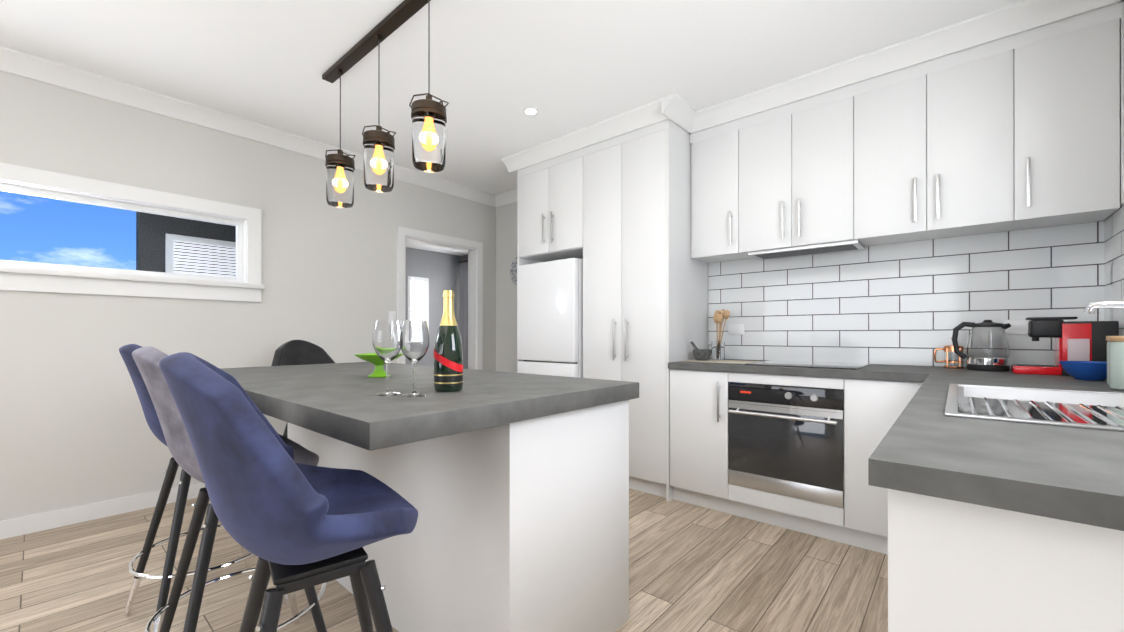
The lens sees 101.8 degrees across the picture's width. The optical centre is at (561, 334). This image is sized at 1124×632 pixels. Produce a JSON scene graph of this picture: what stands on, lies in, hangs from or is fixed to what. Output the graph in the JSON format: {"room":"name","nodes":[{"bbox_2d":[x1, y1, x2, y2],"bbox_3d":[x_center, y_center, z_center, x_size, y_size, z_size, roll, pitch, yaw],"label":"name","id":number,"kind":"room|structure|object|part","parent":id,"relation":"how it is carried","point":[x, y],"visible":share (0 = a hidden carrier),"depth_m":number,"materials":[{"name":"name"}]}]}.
{"room":"kitchen","nodes":[
{"label":"kitchen","id":0,"kind":"room"},
{"bbox_2d":[0,71,495,520],"bbox_3d":[-3.212,-0.205,2.222,0.120,2.570,7.700,0,0,41],"label":"wall","id":1,"kind":"structure","parent":0,"point":[75,430],"depth_m":2.88,"materials":[{"name":"white paint"}]},
{"bbox_2d":[0,482,204,539],"bbox_3d":[-3.585,1.032,1.687,0.013,0.095,6.405,0,0,41],"label":"baseboard","id":2,"kind":"structure","parent":1,"relation":"attached to","point":[14,527],"depth_m":2.63,"materials":[{"name":"white wood"}]},
{"bbox_2d":[0,162,264,301],"bbox_3d":[-3.202,-0.570,2.188,0.160,0.670,3.054,0,0,41],"label":"window","id":3,"kind":"structure","parent":1,"relation":"in","point":[245,284],"depth_m":2.80,"materials":[{"name":"white wood"}]},
{"bbox_2d":[0,45,499,206],"bbox_3d":[-3.170,-1.443,2.108,0.095,0.095,7.580,0,0,41],"label":"crown molding","id":4,"kind":"structure","parent":1,"relation":"attached to","point":[12,61],"depth_m":2.96,"materials":[{"name":"white"}]},
{"bbox_2d":[389,311,395,320],"bbox_3d":[-1.514,-0.148,4.079,0.012,0.120,0.070,0,0,41],"label":"light switch","id":5,"kind":"object","parent":1,"relation":"attached to","point":[392,315],"visible":0.71,"depth_m":4.08,"materials":[{"name":"white plastic"}]},
{"bbox_2d":[397,226,482,369],"bbox_3d":[-1.217,0.055,4.523,0.160,2.055,0.970,0,0,41],"label":"door frame","id":6,"kind":"structure","parent":1,"relation":"attached to","point":[474,249],"depth_m":4.79,"materials":[{"name":"white wood"}]},
{"bbox_2d":[405,247,459,365],"bbox_3d":[-2.853,-0.040,6.742,0.100,3.250,3.400,0,0,41],"label":"wall","id":7,"kind":"structure","parent":0,"point":[439,270],"depth_m":7.52,"materials":[{"name":"grey paint"}]},
{"bbox_2d":[408,276,428,330],"bbox_3d":[-2.312,-0.365,7.313,0.090,1.100,0.370,0,0,41],"label":"window","id":8,"kind":"structure","parent":7,"relation":"in","point":[416,311],"depth_m":7.25,"materials":[{"name":"white"}]},
{"bbox_2d":[406,241,467,255],"bbox_3d":[-1.878,-1.416,5.898,2.680,0.100,3.400,0,0,41],"label":"ceiling","id":9,"kind":"structure","parent":0,"point":[422,246],"depth_m":7.25,"materials":[{"name":"white paint"}]},
{"bbox_2d":[0,488,887,631],"bbox_3d":[-1.563,1.129,0.711,4.590,0.100,7.820,0,0,41],"label":"floor","id":10,"kind":"structure","parent":0,"point":[694,568],"depth_m":2.00,"materials":[{"name":"brown wood"}]},
{"bbox_2d":[119,344,288,631],"bbox_3d":[-1.396,0.557,1.783,0.503,1.047,0.482,0,0,38],"label":"stool","id":11,"kind":"object","parent":10,"relation":"on","point":[152,420],"visible":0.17,"depth_m":1.63,"materials":[{"name":"blue fabric"}]},
{"bbox_3d":[-1.401,0.245,1.776,0.523,0.435,0.474,0,0,38],"label":"seat","id":12,"kind":"part","parent":11,"relation":"part of","materials":[{"name":"blue fabric"}]},
{"bbox_2d":[132,346,326,631],"bbox_3d":[-1.000,0.557,1.413,0.503,1.047,0.482,0,0,45],"label":"stool","id":13,"kind":"object","parent":10,"relation":"on","point":[147,359],"visible":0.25,"depth_m":1.27,"materials":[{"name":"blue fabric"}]},
{"bbox_3d":[-1.006,0.244,1.407,0.523,0.435,0.474,0,0,45],"label":"seat","id":14,"kind":"part","parent":13,"relation":"part of","materials":[{"name":"grey fabric"}]},
{"bbox_2d":[159,352,417,631],"bbox_3d":[-0.536,0.556,0.970,0.482,1.047,0.503,0,0,-37],"label":"stool","id":15,"kind":"object","parent":10,"relation":"on","point":[286,519],"visible":1,"depth_m":0.80,"materials":[{"name":"blue fabric"}]},
{"bbox_2d":[271,340,334,437],"bbox_3d":[-1.645,0.558,3.008,0.482,1.047,0.503,0,0,35],"label":"stool","id":16,"kind":"object","parent":10,"relation":"on","point":[297,352],"visible":0.19,"depth_m":3.10,"materials":[{"name":"black fabric"}]},
{"bbox_3d":[-1.653,0.246,3.014,0.474,0.435,0.523,0,0,35],"label":"seat","id":17,"kind":"part","parent":16,"relation":"part of","materials":[{"name":"black fabric"}]},
{"bbox_2d":[288,398,634,631],"bbox_3d":[-0.592,0.659,2.060,1.710,0.842,0.610,0,0,41],"label":"kitchen island","id":18,"kind":"object","parent":10,"relation":"on","point":[512,488],"depth_m":1.47,"materials":[{"name":"white"}]},
{"bbox_2d":[220,362,638,453],"bbox_3d":[-0.824,0.209,1.991,2.050,0.058,1.040,0,0,41],"label":"island countertop","id":19,"kind":"structure","parent":18,"relation":"on","point":[339,402],"depth_m":1.34,"materials":[{"name":"grey stone"}]},
{"bbox_2d":[354,353,402,377],"bbox_3d":[-0.774,0.131,1.935,0.196,0.096,0.196,0,0,41],"label":"bowl","id":20,"kind":"object","parent":19,"relation":"on","point":[376,360],"visible":0.81,"depth_m":1.91,"materials":[{"name":"green ceramic"}]},
{"bbox_2d":[373,321,400,395],"bbox_3d":[-0.517,0.069,1.354,0.084,0.218,0.084,0,0,41],"label":"wine glass","id":21,"kind":"object","parent":19,"relation":"on","point":[386,342],"visible":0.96,"depth_m":1.32,"materials":[{"name":"clear glass"}]},
{"bbox_2d":[399,320,429,396],"bbox_3d":[-0.430,0.069,1.332,0.084,0.218,0.084,0,0,41],"label":"wine glass","id":22,"kind":"object","parent":19,"relation":"on","point":[414,339],"visible":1,"depth_m":1.30,"materials":[{"name":"clear glass"}]},
{"bbox_2d":[434,290,462,391],"bbox_3d":[-0.360,0.019,1.450,0.091,0.318,0.091,0,0,41],"label":"champagne","id":23,"kind":"object","parent":19,"relation":"on","point":[448,362],"visible":1,"depth_m":1.42,"materials":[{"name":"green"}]},
{"bbox_2d":[517,258,582,377],"bbox_3d":[0.065,0.254,3.841,0.620,1.654,0.640,0,0,41],"label":"fridge","id":24,"kind":"object","parent":10,"relation":"on","point":[549,317],"visible":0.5,"depth_m":3.55,"materials":[{"name":"white metal"}]},
{"bbox_2d":[665,365,728,513],"bbox_3d":[1.037,0.649,3.056,0.382,0.862,0.617,0,0,41],"label":"base cabinet","id":25,"kind":"object","parent":10,"relation":"on","point":[696,400],"depth_m":2.83,"materials":[{"name":"white"}]},
{"bbox_2d":[729,373,844,543],"bbox_3d":[1.405,0.649,2.737,0.592,0.862,0.617,0,0,41],"label":"base cabinet","id":26,"kind":"object","parent":10,"relation":"on","point":[787,434],"depth_m":2.48,"materials":[{"name":"white"}]},
{"bbox_2d":[728,382,843,507],"bbox_3d":[1.349,0.581,2.673,0.584,0.600,0.554,0,0,41],"label":"oven","id":27,"kind":"object","parent":26,"relation":"in","point":[786,439],"depth_m":2.48,"materials":[{"name":"black metal"}]},
{"bbox_2d":[669,359,1106,380],"bbox_3d":[1.616,0.199,2.543,1.930,0.038,0.632,0,0,41],"label":"countertop","id":28,"kind":"structure","parent":26,"relation":"on","point":[871,372],"depth_m":2.35,"materials":[{"name":"grey stone"}]},
{"bbox_2d":[685,359,759,363],"bbox_3d":[1.052,0.178,3.025,0.410,0.004,0.300,0,0,41],"label":"woven mat","id":29,"kind":"object","parent":28,"relation":"on","point":[728,361],"visible":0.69,"depth_m":2.96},
{"bbox_2d":[690,341,711,360],"bbox_3d":[0.946,0.110,3.090,0.129,0.130,0.124,0,0,41],"label":"mortar","id":30,"kind":"object","parent":29,"relation":"on","point":[702,354],"visible":0.98,"depth_m":3.05,"materials":[{"name":"stone"}]},
{"bbox_2d":[711,309,729,359],"bbox_3d":[1.099,-0.001,3.170,0.120,0.352,0.124,0,0,41],"label":"jar","id":31,"kind":"object","parent":29,"relation":"on","point":[718,346],"visible":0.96,"depth_m":3.15,"materials":[{"name":"clear glass"}]},
{"bbox_2d":[745,361,872,368],"bbox_3d":[1.451,0.177,2.699,0.560,0.006,0.490,0,0,41],"label":"cooktop","id":32,"kind":"object","parent":28,"relation":"in","point":[808,365],"depth_m":2.64,"materials":[{"name":"black glass"}]},
{"bbox_2d":[933,337,963,368],"bbox_3d":[2.053,0.097,2.428,0.126,0.165,0.082,0,0,41],"label":"press","id":33,"kind":"object","parent":28,"relation":"on","point":[953,360],"visible":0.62,"depth_m":2.39,"materials":[{"name":"orange metal"}]},
{"bbox_2d":[952,320,1010,370],"bbox_3d":[2.113,0.052,2.304,0.225,0.253,0.162,0,0,31],"label":"kettle","id":34,"kind":"object","parent":28,"relation":"on","point":[988,347],"visible":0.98,"depth_m":2.25,"materials":[{"name":"clear glass"}]},
{"bbox_2d":[1011,317,1118,375],"bbox_3d":[2.224,0.051,2.035,0.310,0.256,0.154,0,0,41],"label":"coffee machine","id":35,"kind":"object","parent":28,"relation":"on","point":[1080,341],"visible":0.83,"depth_m":1.97,"materials":[{"name":"red plastic"}]},
{"bbox_3d":[2.256,0.069,2.007,0.063,0.100,0.154,0,0,41],"label":"coffee tank","id":36,"kind":"part","parent":35,"relation":"part of","materials":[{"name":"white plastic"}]},
{"bbox_2d":[845,377,912,550],"bbox_3d":[1.771,0.649,2.419,0.377,0.862,0.617,0,0,41],"label":"base cabinet","id":37,"kind":"object","parent":10,"relation":"on","point":[870,406],"depth_m":2.26,"materials":[{"name":"white"}]},
{"bbox_2d":[901,377,924,408],"bbox_3d":[1.696,0.648,1.659,0.652,0.862,0.680,0,0,41],"label":"base cabinet","id":38,"kind":"object","parent":10,"relation":"on","point":[912,389],"depth_m":2.14,"materials":[{"name":"white wood"}]},
{"bbox_2d":[873,489,1123,631],"bbox_3d":[0.901,0.647,0.700,0.597,0.862,0.610,0,0,41],"label":"base cabinet","id":39,"kind":"object","parent":10,"relation":"on","point":[952,568],"depth_m":0.59,"materials":[{"name":"white wood"}]},
{"bbox_2d":[865,373,1123,532],"bbox_3d":[1.290,0.197,1.164,0.617,0.038,1.880,0,0,41],"label":"countertop","id":40,"kind":"structure","parent":39,"relation":"on","point":[1071,474],"depth_m":0.65,"materials":[{"name":"grey stone"}]},
{"bbox_2d":[941,381,1123,428],"bbox_3d":[1.270,0.261,1.155,0.450,0.179,0.800,0,0,41],"label":"sink","id":41,"kind":"object","parent":40,"relation":"in","point":[1043,404],"depth_m":1.15,"materials":[{"name":"silver metal"}]},
{"bbox_2d":[1059,361,1106,380],"bbox_3d":[2.082,0.143,1.801,0.168,0.070,0.168,0,0,41],"label":"bowl","id":42,"kind":"object","parent":40,"relation":"on","point":[1089,370],"visible":0.79,"depth_m":1.77,"materials":[{"name":"blue ceramic"}]},
{"bbox_2d":[1083,300,1123,314],"bbox_3d":[1.230,0.045,1.053,0.479,0.271,0.549,0,0,41],"label":"faucet","id":43,"kind":"object","parent":40,"relation":"on","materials":[{"name":"silver metal"}]},
{"bbox_2d":[1106,336,1109,383],"bbox_3d":[1.996,0.092,1.611,0.100,0.173,0.100,0,0,41],"label":"storage jar","id":44,"kind":"object","parent":40,"relation":"on","point":[1107,359],"visible":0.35,"depth_m":1.63,"materials":[{"name":"white"}]},
{"bbox_2d":[1108,336,1111,385],"bbox_3d":[1.914,0.092,1.536,0.100,0.173,0.100,0,0,41],"label":"storage jar","id":45,"kind":"object","parent":40,"relation":"on","point":[1109,360],"visible":0.17,"depth_m":1.56,"materials":[{"name":"white ceramic"}]},
{"bbox_2d":[1109,336,1123,390],"bbox_3d":[1.826,0.092,1.460,0.100,0.173,0.100,0,0,41],"label":"storage jar","id":46,"kind":"object","parent":40,"relation":"on","point":[1117,363],"visible":0.98,"depth_m":1.46,"materials":[{"name":"white ceramic"}]},
{"bbox_2d":[460,254,467,262],"bbox_3d":[-0.752,-0.140,7.104,2.560,2.450,0.100,0,0,41],"label":"wall","id":47,"kind":"structure","parent":0,"point":[464,257],"depth_m":7.84,"materials":[{"name":"grey paint"}]},
{"bbox_2d":[458,260,467,368],"bbox_3d":[-1.288,-0.096,7.409,1.310,2.302,0.051,0,0,41],"label":"curtain","id":48,"kind":"object","parent":47,"relation":"hanging from","point":[463,299],"visible":0.15,"depth_m":7.74,"materials":[{"name":"grey fabric"}]},
{"bbox_2d":[0,0,1022,194],"bbox_3d":[-1.563,-1.541,0.714,4.590,0.100,7.820,0,0,41],"label":"ceiling","id":49,"kind":"structure","parent":0,"point":[563,67],"depth_m":2.42,"materials":[{"name":"white paint"}]},
{"bbox_2d":[322,0,448,207],"bbox_3d":[-0.899,-1.101,2.243,1.210,0.776,0.150,0,0,41],"label":"pendant light","id":50,"kind":"object","parent":49,"relation":"hanging from","point":[428,117],"visible":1,"depth_m":2.18,"materials":[{"name":"clear glass"}]},
{"bbox_2d":[326,160,353,207],"bbox_3d":[-1.227,-0.826,2.527,0.138,0.226,0.138,0,0,41],"label":"jar","id":51,"kind":"object","parent":50,"relation":"on","point":[339,175],"depth_m":2.47,"materials":[{"name":"clear glass"}]},
{"bbox_2d":[364,137,393,191],"bbox_3d":[-0.899,-0.826,2.242,0.138,0.226,0.138,0,0,41],"label":"jar","id":52,"kind":"object","parent":50,"relation":"on","point":[378,153],"depth_m":2.19,"materials":[{"name":"clear glass"}]},
{"bbox_2d":[412,111,445,171],"bbox_3d":[-0.570,-0.826,1.957,0.138,0.226,0.138,0,0,41],"label":"jar","id":53,"kind":"object","parent":50,"relation":"on","point":[428,127],"depth_m":1.90,"materials":[{"name":"clear glass"}]},
{"bbox_2d":[523,107,538,115],"bbox_3d":[-0.208,-1.487,3.047,0.103,0.004,0.103,0,0,32],"label":"recessed light","id":54,"kind":"object","parent":49,"relation":"in","point":[530,111],"visible":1,"depth_m":3.02,"materials":[{"name":"white plastic"}]},
{"bbox_2d":[501,93,687,172],"bbox_3d":[0.123,-1.441,3.381,1.612,0.095,0.097,0,0,41],"label":"crown molding","id":55,"kind":"structure","parent":49,"relation":"attached to","point":[672,107],"depth_m":3.23,"materials":[{"name":"white"}]},
{"bbox_2d":[680,0,1095,133],"bbox_3d":[1.543,-1.442,2.546,1.818,0.095,0.095,0,0,41],"label":"crown molding","id":56,"kind":"structure","parent":49,"relation":"attached to","point":[994,25],"depth_m":2.37,"materials":[{"name":"white"}]},
{"bbox_2d":[1088,0,1123,9],"bbox_3d":[-0.061,-1.445,-0.803,0.095,0.095,7.257,0,0,41],"label":"crown molding","id":57,"kind":"structure","parent":49,"relation":"attached to","point":[1099,3],"depth_m":1.94,"materials":[{"name":"white"}]},
{"bbox_2d":[496,202,901,372],"bbox_3d":[1.005,-0.204,3.582,4.470,2.570,0.120,0,0,41],"label":"wall","id":58,"kind":"structure","parent":0,"point":[506,292],"depth_m":4.89,"materials":[{"name":"white paint"}]},
{"bbox_2d":[496,188,516,205],"bbox_3d":[-0.334,-1.440,4.603,0.870,0.095,0.095,0,0,41],"label":"crown molding","id":59,"kind":"structure","parent":58,"relation":"attached to","point":[507,197],"depth_m":4.81,"materials":[{"name":"white"}]},
{"bbox_2d":[510,257,516,285],"bbox_3d":[-0.414,-0.657,4.716,0.336,0.336,0.023,0,0,41],"label":"clock","id":60,"kind":"object","parent":58,"relation":"attached to","point":[513,271],"visible":0.21,"depth_m":4.79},
{"bbox_2d":[685,119,752,264],"bbox_3d":[1.118,-1.011,3.188,0.338,0.954,0.312,0,0,41],"label":"upper cabinet","id":61,"kind":"object","parent":58,"relation":"attached to","point":[713,154],"depth_m":3.07,"materials":[{"name":"white"}]},
{"bbox_2d":[741,83,864,259],"bbox_3d":[1.486,-1.011,2.869,0.636,0.954,0.312,0,0,41],"label":"upper cabinet","id":62,"kind":"object","parent":58,"relation":"attached to","point":[799,158],"depth_m":2.72,"materials":[{"name":"white wood"}]},
{"bbox_2d":[708,221,1104,368],"bbox_3d":[1.829,-0.184,2.784,1.937,0.730,0.006,0,0,41],"label":"wall tiles","id":63,"kind":"structure","parent":58,"relation":"attached to","point":[912,303],"depth_m":2.64,"materials":[{"name":"white tile"}]},
{"bbox_2d":[728,324,743,334],"bbox_3d":[1.249,-0.036,3.276,0.116,0.075,0.010,0,0,41],"label":"wall outlet","id":64,"kind":"object","parent":63,"relation":"attached to","point":[733,329],"depth_m":3.27,"materials":[{"name":"white plastic"}]},
{"bbox_2d":[1004,320,1030,333],"bbox_3d":[2.337,-0.037,2.332,0.116,0.075,0.010,0,0,41],"label":"wall outlet","id":65,"kind":"object","parent":63,"relation":"attached to","point":[1019,327],"depth_m":2.34,"materials":[{"name":"white plastic"}]},
{"bbox_2d":[857,34,1020,245],"bbox_3d":[1.967,-1.011,2.452,0.636,0.954,0.312,0,0,41],"label":"upper cabinet","id":66,"kind":"object","parent":58,"relation":"attached to","point":[937,138],"depth_m":2.30,"materials":[{"name":"white"}]},
{"bbox_2d":[1013,1,1123,229],"bbox_3d":[2.331,-1.012,2.137,0.328,0.954,0.312,0,0,41],"label":"upper cabinet","id":67,"kind":"object","parent":58,"relation":"attached to","point":[1070,71],"depth_m":2.01,"materials":[{"name":"white wood"}]},
{"bbox_3d":[0.126,-0.208,-0.752,0.120,2.570,7.580,0,0,41],"label":"wall","id":68,"kind":"structure","parent":0,"visible":0},
{"bbox_2d":[1104,202,1123,335],"bbox_3d":[2.156,-0.185,1.686,0.006,0.730,1.224,0,0,41],"label":"wall tiles","id":69,"kind":"structure","parent":68,"relation":"attached to","point":[1114,250],"depth_m":2.00,"materials":[{"name":"white tile"}]},
{"label":"outside","id":70,"kind":"structure","parent":0,"visible":0},
{"bbox_2d":[136,211,235,277],"bbox_3d":[-3.079,-0.043,4.096,2.125,3.250,0.865,0,0,41],"label":"building","id":71,"kind":"structure","parent":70,"point":[167,244],"depth_m":4.57,"materials":[{"name":"paint"}]}
]}

